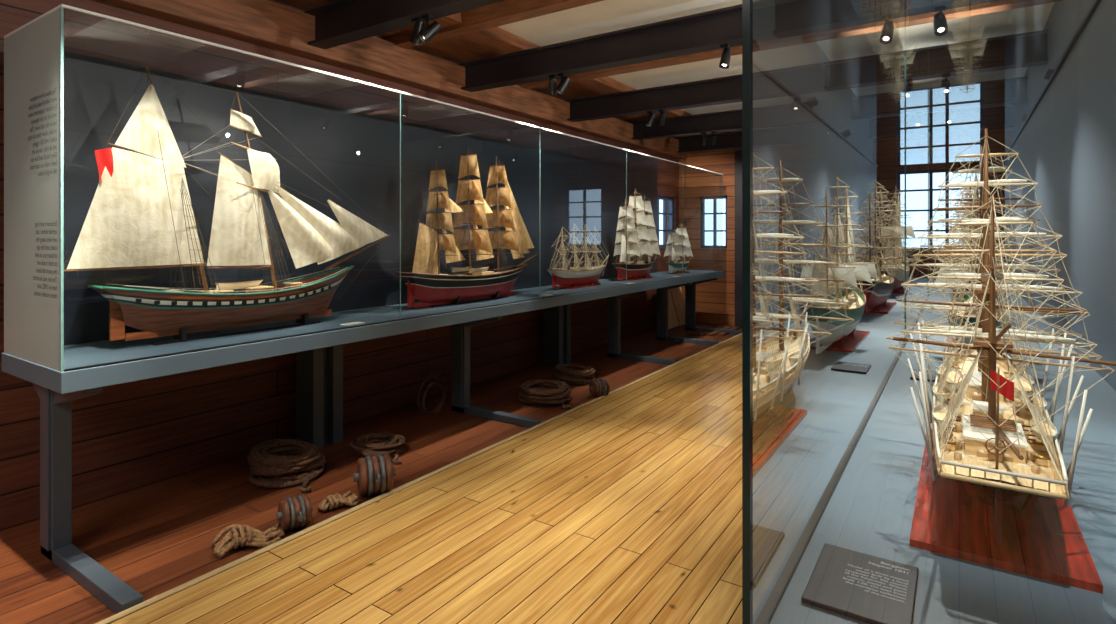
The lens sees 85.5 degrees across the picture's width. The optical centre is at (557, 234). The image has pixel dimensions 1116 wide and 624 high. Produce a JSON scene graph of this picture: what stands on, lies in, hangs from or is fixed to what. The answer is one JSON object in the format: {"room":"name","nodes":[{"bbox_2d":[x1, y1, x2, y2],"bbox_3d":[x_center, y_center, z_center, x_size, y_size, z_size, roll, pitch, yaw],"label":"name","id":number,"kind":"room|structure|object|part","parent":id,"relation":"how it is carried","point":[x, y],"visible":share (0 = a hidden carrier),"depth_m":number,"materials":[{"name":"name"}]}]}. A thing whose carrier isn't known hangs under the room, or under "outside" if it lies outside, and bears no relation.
{"room":"museum","nodes":[
{"label":"museum","id":0,"kind":"room"},
{"bbox_2d":[0,0,678,530],"bbox_3d":[-1.645,-0.110,5.511,0.200,3.620,13.760,0,0,34],"label":"wall","id":1,"kind":"structure","parent":0,"point":[129,436],"depth_m":4.20,"materials":[{"name":"brown wood"}]},
{"bbox_2d":[658,196,672,247],"bbox_3d":[1.828,-0.230,10.702,0.060,0.900,0.950,0,0,34],"label":"window","id":2,"kind":"structure","parent":1,"relation":"in","point":[664,199],"depth_m":10.82,"materials":[{"name":"paint"}]},
{"bbox_2d":[0,323,741,623],"bbox_3d":[0.412,1.645,4.144,5.140,0.150,13.760,0,0,34],"label":"floor","id":3,"kind":"structure","parent":0,"point":[625,506],"depth_m":3.28,"materials":[{"name":"brown wood"}]},
{"bbox_2d":[211,523,283,558],"bbox_3d":[-1.597,1.547,3.118,0.331,0.095,0.201,0,0,-36],"label":"bundle","id":4,"kind":"object","parent":3,"relation":"on","point":[241,535],"visible":1,"depth_m":3.08,"materials":[{"name":"beige wicker"}]},
{"bbox_2d":[247,438,325,492],"bbox_3d":[-1.809,1.510,4.006,0.498,0.181,0.580,0,0,-5],"label":"rope coil","id":5,"kind":"object","parent":3,"relation":"on","point":[288,462],"visible":1,"depth_m":3.88,"materials":[{"name":"brown fabric"}]},
{"bbox_2d":[276,494,312,530],"bbox_3d":[-1.423,1.514,3.279,0.178,0.172,0.270,0,0,-35],"label":"pulley block","id":6,"kind":"object","parent":3,"relation":"on","point":[296,513],"visible":1,"depth_m":3.24,"materials":[{"name":"brown wood"}]},
{"bbox_2d":[296,344,342,448],"bbox_3d":[-1.829,1.147,4.637,0.220,0.905,0.260,0,0,34],"label":"table leg","id":7,"kind":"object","parent":3,"relation":"on","point":[319,372],"depth_m":4.57,"materials":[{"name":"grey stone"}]},
{"bbox_2d":[317,491,359,511],"bbox_3d":[-1.292,1.558,3.550,0.232,0.072,0.144,0,0,-35],"label":"bundle","id":8,"kind":"object","parent":3,"relation":"on","point":[329,502],"visible":1,"depth_m":3.52,"materials":[{"name":"beige wicker"}]},
{"bbox_2d":[2,4,741,613],"bbox_3d":[0.112,0.294,6.475,1.170,2.612,8.920,0,0,34],"label":"display case","id":9,"kind":"object","parent":3,"relation":"on","point":[61,107],"visible":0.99,"depth_m":4.09,"materials":[{"name":"clear glass"}]},
{"bbox_3d":[-2.499,-0.200,2.867,0.765,1.600,0.010,0,0,34],"label":"panel","id":10,"kind":"part","parent":9,"relation":"part of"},
{"bbox_2d":[64,67,389,345],"bbox_3d":[-1.862,-0.154,3.801,0.394,1.508,2.073,0,0,34],"label":"model","id":11,"kind":"object","parent":9,"relation":"on","point":[140,214],"visible":1,"depth_m":3.42},
{"bbox_3d":[-0.614,-0.200,6.417,0.025,1.600,7.990,0,0,34],"label":"panel","id":12,"kind":"part","parent":9,"relation":"part of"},
{"bbox_2d":[2,270,723,393],"bbox_3d":[-0.034,0.647,6.572,0.810,0.095,8.920,0,0,34],"label":"shelf","id":13,"kind":"object","parent":9,"relation":"attached to","point":[90,364],"depth_m":3.62,"materials":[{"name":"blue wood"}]},
{"bbox_2d":[395,147,536,307],"bbox_3d":[-0.723,-0.095,5.534,0.494,1.391,1.825,0,0,34],"label":"model","id":14,"kind":"object","parent":9,"relation":"on","point":[425,283],"visible":1,"depth_m":5.41},
{"bbox_3d":[-0.034,-1.000,6.572,0.770,0.001,8.890,0,0,34],"label":"glass","id":15,"kind":"part","parent":9,"relation":"part of","materials":[{"name":"clear glass"}]},
{"bbox_2d":[547,224,608,288],"bbox_3d":[0.278,0.234,7.040,0.286,0.732,1.307,0,0,34],"label":"model","id":16,"kind":"object","parent":9,"relation":"on","point":[579,277],"visible":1,"depth_m":6.88},
{"bbox_2d":[612,189,659,280],"bbox_3d":[1.101,-0.015,8.278,0.476,1.230,1.267,0,0,34],"label":"model","id":17,"kind":"object","parent":9,"relation":"on","point":[637,220],"visible":0.94,"depth_m":8.15},
{"bbox_2d":[663,225,693,273],"bbox_3d":[1.934,0.209,9.532,0.399,0.781,0.954,0,0,34],"label":"model","id":18,"kind":"object","parent":9,"relation":"on","point":[675,250],"visible":1,"depth_m":9.36},
{"bbox_2d":[353,454,395,495],"bbox_3d":[-1.119,1.481,3.701,0.246,0.238,0.373,0,0,-24],"label":"pulley block","id":19,"kind":"object","parent":3,"relation":"on","point":[375,474],"visible":1,"depth_m":3.64,"materials":[{"name":"brown wood"}]},
{"bbox_2d":[349,432,405,463],"bbox_3d":[-1.272,1.547,4.415,0.535,0.105,0.342,0,0,34],"label":"rope coil","id":20,"kind":"object","parent":3,"relation":"on","point":[371,444],"visible":0.96,"depth_m":4.36,"materials":[{"name":"brown fabric"}]},
{"bbox_2d":[95,333,741,623],"bbox_3d":[-0.363,1.583,4.660,0.038,0.035,13.760,0,0,34],"label":"trim","id":21,"kind":"structure","parent":3,"relation":"on","point":[139,606],"depth_m":3.33,"materials":[{"name":"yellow wood"}]},
{"bbox_2d":[416,375,445,414],"bbox_3d":[-1.116,1.425,5.376,0.058,0.347,0.348,0,0,34],"label":"rope coil","id":22,"kind":"object","parent":3,"relation":"on","point":[438,408],"visible":1,"depth_m":5.33,"materials":[{"name":"brown fabric"}]},
{"bbox_2d":[516,379,571,408],"bbox_3d":[-0.100,1.522,5.820,0.670,0.155,0.505,0,0,34],"label":"rope coil","id":23,"kind":"object","parent":3,"relation":"on","point":[537,391],"visible":1,"depth_m":5.68,"materials":[{"name":"brown fabric"}]},
{"bbox_2d":[544,304,570,367],"bbox_3d":[-0.003,1.147,7.386,0.220,0.905,0.260,0,0,34],"label":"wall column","id":24,"kind":"structure","parent":3,"relation":"on","point":[557,320],"depth_m":7.30,"materials":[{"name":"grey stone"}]},
{"bbox_2d":[554,364,595,384],"bbox_3d":[0.186,1.522,6.578,0.462,0.155,0.511,0,0,-6],"label":"rope coil","id":25,"kind":"object","parent":3,"relation":"on","point":[578,374],"visible":0.99,"depth_m":6.47,"materials":[{"name":"brown fabric"}]},
{"bbox_2d":[589,379,609,397],"bbox_3d":[0.415,1.510,5.927,0.187,0.180,0.283,0,0,-18],"label":"pulley block","id":26,"kind":"object","parent":3,"relation":"on","point":[597,388],"visible":0.97,"depth_m":5.88,"materials":[{"name":"brown wood"}]},
{"bbox_2d":[668,287,684,328],"bbox_3d":[1.994,1.186,10.411,0.236,0.749,0.990,0,0,34],"label":"leaning boards","id":27,"kind":"object","parent":3,"relation":"on","point":[675,294],"visible":0.48,"depth_m":10.43,"materials":[{"name":"brown wood"}]},
{"bbox_2d":[735,150,741,327],"bbox_3d":[3.177,0.070,10.465,0.190,3.060,0.150,0,0,34],"label":"post","id":28,"kind":"object","parent":3,"relation":"on","point":[738,154],"visible":0.42,"depth_m":10.42,"materials":[{"name":"black metal"}]},
{"bbox_2d":[742,0,1115,623],"bbox_3d":[3.083,0.294,4.417,0.792,2.612,9.060,0,0,34],"label":"display case","id":29,"kind":"object","parent":3,"relation":"on","point":[839,159],"visible":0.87,"depth_m":1.38,"materials":[{"name":"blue glass"}]},
{"bbox_3d":[2.770,-0.200,4.625,0.001,1.600,9.026,0,0,34],"label":"glass","id":30,"kind":"part","parent":29,"relation":"part of","materials":[{"name":"clear glass"}]},
{"bbox_2d":[770,288,1115,623],"bbox_3d":[3.083,0.647,4.417,0.792,0.095,9.060,0,0,34],"label":"shelf","id":31,"kind":"object","parent":29,"relation":"attached to","point":[855,562],"depth_m":1.20,"materials":[{"name":"blue wood"}]},
{"bbox_2d":[940,187,973,263],"bbox_3d":[4.241,0.034,6.256,0.494,1.132,1.505,0,0,34],"label":"model","id":32,"kind":"object","parent":29,"relation":"on","point":[965,187],"visible":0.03,"depth_m":6.19},
{"bbox_2d":[934,177,1000,298],"bbox_3d":[3.188,0.074,4.671,0.475,1.052,1.557,0,0,34],"label":"model","id":33,"kind":"object","parent":29,"relation":"on","point":[968,189],"visible":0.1,"depth_m":4.59},
{"bbox_3d":[3.083,-1.000,4.417,0.752,0.001,9.030,0,0,34],"label":"glass","id":34,"kind":"part","parent":29,"relation":"part of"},
{"bbox_2d":[931,173,1018,357],"bbox_3d":[2.167,0.135,3.135,0.388,0.931,1.453,0,0,34],"label":"model","id":35,"kind":"object","parent":29,"relation":"on","point":[972,319],"visible":0.2,"depth_m":2.83},
{"bbox_2d":[885,128,1115,593],"bbox_3d":[1.212,0.157,1.715,0.501,0.886,1.597,0,0,34],"label":"model","id":36,"kind":"object","parent":29,"relation":"on","point":[993,490],"visible":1,"depth_m":1.29},
{"bbox_3d":[3.394,-1.001,4.210,0.025,0.022,9.030,0,0,34],"label":"rail","id":37,"kind":"part","parent":29,"relation":"part of","materials":[{"name":"black metal"}]},
{"bbox_3d":[3.405,-0.200,4.203,0.020,1.600,9.030,0,0,34],"label":"panel","id":38,"kind":"part","parent":29,"relation":"part of","materials":[{"name":"clear glass"}]},
{"bbox_2d":[274,0,705,137],"bbox_3d":[-1.270,-1.798,5.262,0.700,0.045,13.760,0,0,34],"label":"soffit","id":39,"kind":"structure","parent":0,"point":[459,50],"depth_m":5.88,"materials":[{"name":"brown wood"}]},
{"bbox_2d":[383,0,602,48],"bbox_3d":[0.518,-1.750,4.122,4.940,0.140,0.140,0,0,34],"label":"joist","id":40,"kind":"object","parent":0,"point":[504,12],"depth_m":4.73,"materials":[{"name":"brown wood"}]},
{"bbox_2d":[423,12,729,134],"bbox_3d":[-0.870,-1.770,4.996,0.260,0.100,13.760,0,0,34],"label":"timber purlin","id":41,"kind":"object","parent":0,"point":[497,39],"depth_m":5.54,"materials":[{"name":"brown wood"}]},
{"bbox_2d":[498,0,1053,131],"bbox_3d":[0.496,-1.880,4.089,5.340,0.120,14.160,0,0,34],"label":"ceiling","id":42,"kind":"structure","parent":0,"point":[604,16],"depth_m":5.32,"materials":[{"name":"beige paint"}]},
{"bbox_2d":[93,0,686,158],"bbox_3d":[-1.495,-1.550,5.412,0.160,0.300,13.760,0,0,34],"label":"timber wall plate","id":43,"kind":"object","parent":42,"relation":"attached to","point":[265,23],"visible":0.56,"depth_m":5.14,"materials":[{"name":"brown wood"}]},
{"bbox_3d":[-1.495,-1.550,5.412,0.160,0.300,13.760,0,0,34],"label":"wall plate","id":44,"kind":"part","parent":43,"relation":"part of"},
{"bbox_2d":[304,0,503,48],"bbox_3d":[0.047,-1.590,3.414,4.940,0.260,0.150,0,0,34],"label":"ceiling beam","id":45,"kind":"structure","parent":43,"relation":"attached to","point":[340,22],"depth_m":4.31,"materials":[{"name":"brown wood"}]},
{"bbox_2d":[410,17,424,45],"bbox_3d":[-0.947,-1.370,4.076,0.112,0.180,0.076,0,0,34],"label":"track spotlight","id":46,"kind":"object","parent":45,"relation":"hanging from","point":[418,28],"visible":0.94,"depth_m":4.05,"materials":[{"name":"black metal"}]},
{"bbox_2d":[419,14,440,43],"bbox_3d":[-0.853,-1.368,4.027,0.149,0.184,0.075,0,0,-17],"label":"track spotlight","id":47,"kind":"object","parent":45,"relation":"hanging from","point":[431,30],"visible":1,"depth_m":4.01,"materials":[{"name":"black metal"}]},
{"bbox_2d":[457,0,999,91],"bbox_3d":[0.994,-1.590,4.839,4.940,0.260,0.150,0,0,34],"label":"ceiling beam","id":48,"kind":"structure","parent":43,"relation":"attached to","point":[704,31],"depth_m":5.08,"materials":[{"name":"brown wood"}]},
{"bbox_2d":[549,75,556,94],"bbox_3d":[-0.047,-1.368,5.518,0.075,0.183,0.137,0,0,3],"label":"track spotlight","id":49,"kind":"object","parent":48,"relation":"hanging from","point":[552,81],"visible":0.99,"depth_m":5.50,"materials":[{"name":"black metal"}]},
{"bbox_2d":[556,73,569,93],"bbox_3d":[0.046,-1.369,5.477,0.130,0.183,0.075,0,0,-5],"label":"track spotlight","id":50,"kind":"object","parent":48,"relation":"hanging from","point":[562,86],"visible":1,"depth_m":5.45,"materials":[{"name":"black metal"}]},
{"bbox_2d":[719,44,730,68],"bbox_3d":[1.287,-1.370,4.649,0.081,0.179,0.106,0,0,34],"label":"track spotlight","id":51,"kind":"object","parent":48,"relation":"hanging from","point":[726,54],"visible":1,"depth_m":4.63,"materials":[{"name":"black metal"}]},
{"bbox_2d":[933,5,947,35],"bbox_3d":[2.455,-1.368,3.880,0.074,0.183,0.133,0,0,23],"label":"track spotlight","id":52,"kind":"object","parent":48,"relation":"hanging from","point":[940,22],"visible":1,"depth_m":3.86,"materials":[{"name":"black metal"}]},
{"bbox_2d":[564,29,1047,121],"bbox_3d":[2.084,-1.590,6.479,4.940,0.260,0.150,0,0,34],"label":"ceiling beam","id":53,"kind":"structure","parent":43,"relation":"attached to","point":[1028,49],"depth_m":5.65,"materials":[{"name":"brown wood"}]},
{"bbox_2d":[645,111,654,126],"bbox_3d":[1.091,-1.370,7.144,0.116,0.181,0.076,0,0,3],"label":"track spotlight","id":54,"kind":"object","parent":53,"relation":"hanging from","point":[651,117],"visible":1,"depth_m":7.12,"materials":[{"name":"black metal"}]},
{"bbox_2d":[658,110,665,125],"bbox_3d":[1.212,-1.368,7.048,0.076,0.184,0.140,0,0,-10],"label":"track spotlight","id":55,"kind":"object","parent":53,"relation":"hanging from","point":[661,120],"visible":1,"depth_m":7.03,"materials":[{"name":"black metal"}]},
{"bbox_2d":[941,74,951,94],"bbox_3d":[3.545,-1.368,5.522,0.074,0.183,0.136,0,0,22],"label":"track spotlight","id":56,"kind":"object","parent":53,"relation":"hanging from","point":[945,84],"visible":1,"depth_m":5.50,"materials":[{"name":"black metal"}]},
{"bbox_2d":[628,76,1027,139],"bbox_3d":[3.080,-1.590,7.979,4.940,0.260,0.150,0,0,34],"label":"ceiling beam","id":57,"kind":"structure","parent":43,"relation":"attached to","point":[1009,91],"depth_m":7.09,"materials":[{"name":"brown wood"}]},
{"bbox_2d":[700,133,706,145],"bbox_3d":[2.081,-1.369,8.634,0.076,0.182,0.124,0,0,-12],"label":"track spotlight","id":58,"kind":"object","parent":57,"relation":"hanging from","point":[704,137],"visible":1,"depth_m":8.61,"materials":[{"name":"black metal"}]},
{"bbox_2d":[711,132,716,144],"bbox_3d":[2.204,-1.370,8.538,0.074,0.180,0.160,0,0,7],"label":"track spotlight","id":59,"kind":"object","parent":57,"relation":"hanging from","point":[713,139],"visible":1,"depth_m":8.52,"materials":[{"name":"black metal"}]},
{"bbox_2d":[945,109,952,124],"bbox_3d":[4.542,-1.369,7.020,0.074,0.183,0.132,0,0,23],"label":"track spotlight","id":60,"kind":"object","parent":57,"relation":"hanging from","point":[948,116],"visible":1,"depth_m":7.00,"materials":[{"name":"black metal"}]},
{"bbox_2d":[675,106,1014,152],"bbox_3d":[4.076,-1.590,9.478,4.940,0.260,0.150,0,0,34],"label":"ceiling beam","id":61,"kind":"structure","parent":43,"relation":"attached to","point":[1000,117],"depth_m":8.52,"materials":[{"name":"brown wood"}]},
{"bbox_2d":[516,0,1062,89],"bbox_3d":[1.530,-1.750,5.646,4.940,0.140,0.140,0,0,34],"label":"joist","id":62,"kind":"object","parent":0,"point":[1002,5],"depth_m":5.59,"materials":[{"name":"brown wood"}]},
{"bbox_2d":[679,105,1011,325],"bbox_3d":[4.358,-0.110,9.903,5.340,3.620,0.200,0,0,34],"label":"wall","id":63,"kind":"structure","parent":0,"point":[715,299],"depth_m":10.74,"materials":[{"name":"brown wood"}]},
{"bbox_2d":[701,196,726,247],"bbox_3d":[2.831,-0.230,10.893,0.500,0.940,0.060,0,0,34],"label":"window","id":64,"kind":"structure","parent":63,"relation":"in","point":[703,198],"depth_m":10.88,"materials":[{"name":"paint"}]},
{"bbox_2d":[937,167,983,249],"bbox_3d":[5.763,-0.370,8.945,0.900,1.220,0.060,0,0,34],"label":"window","id":65,"kind":"structure","parent":63,"relation":"in","point":[946,171],"depth_m":8.92,"materials":[{"name":"paint"}]},
{"bbox_2d":[1012,0,1093,142],"bbox_3d":[2.636,-0.110,2.667,0.200,3.620,13.760,0,0,34],"label":"wall","id":66,"kind":"structure","parent":0,"point":[1065,17],"depth_m":4.72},
{"bbox_2d":[1021,113,1028,121],"bbox_3d":[4.609,-1.103,5.882,0.160,0.177,0.076,0,0,34],"label":"spotlight","id":67,"kind":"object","parent":66,"relation":"attached to","point":[1025,115],"depth_m":5.89,"materials":[{"name":"black metal"}]},
{"bbox_2d":[1044,69,1053,79],"bbox_3d":[3.558,-1.103,4.300,0.160,0.177,0.076,0,0,34],"label":"spotlight","id":68,"kind":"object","parent":66,"relation":"attached to","point":[1050,71],"depth_m":4.30,"materials":[{"name":"black metal"}]}
]}

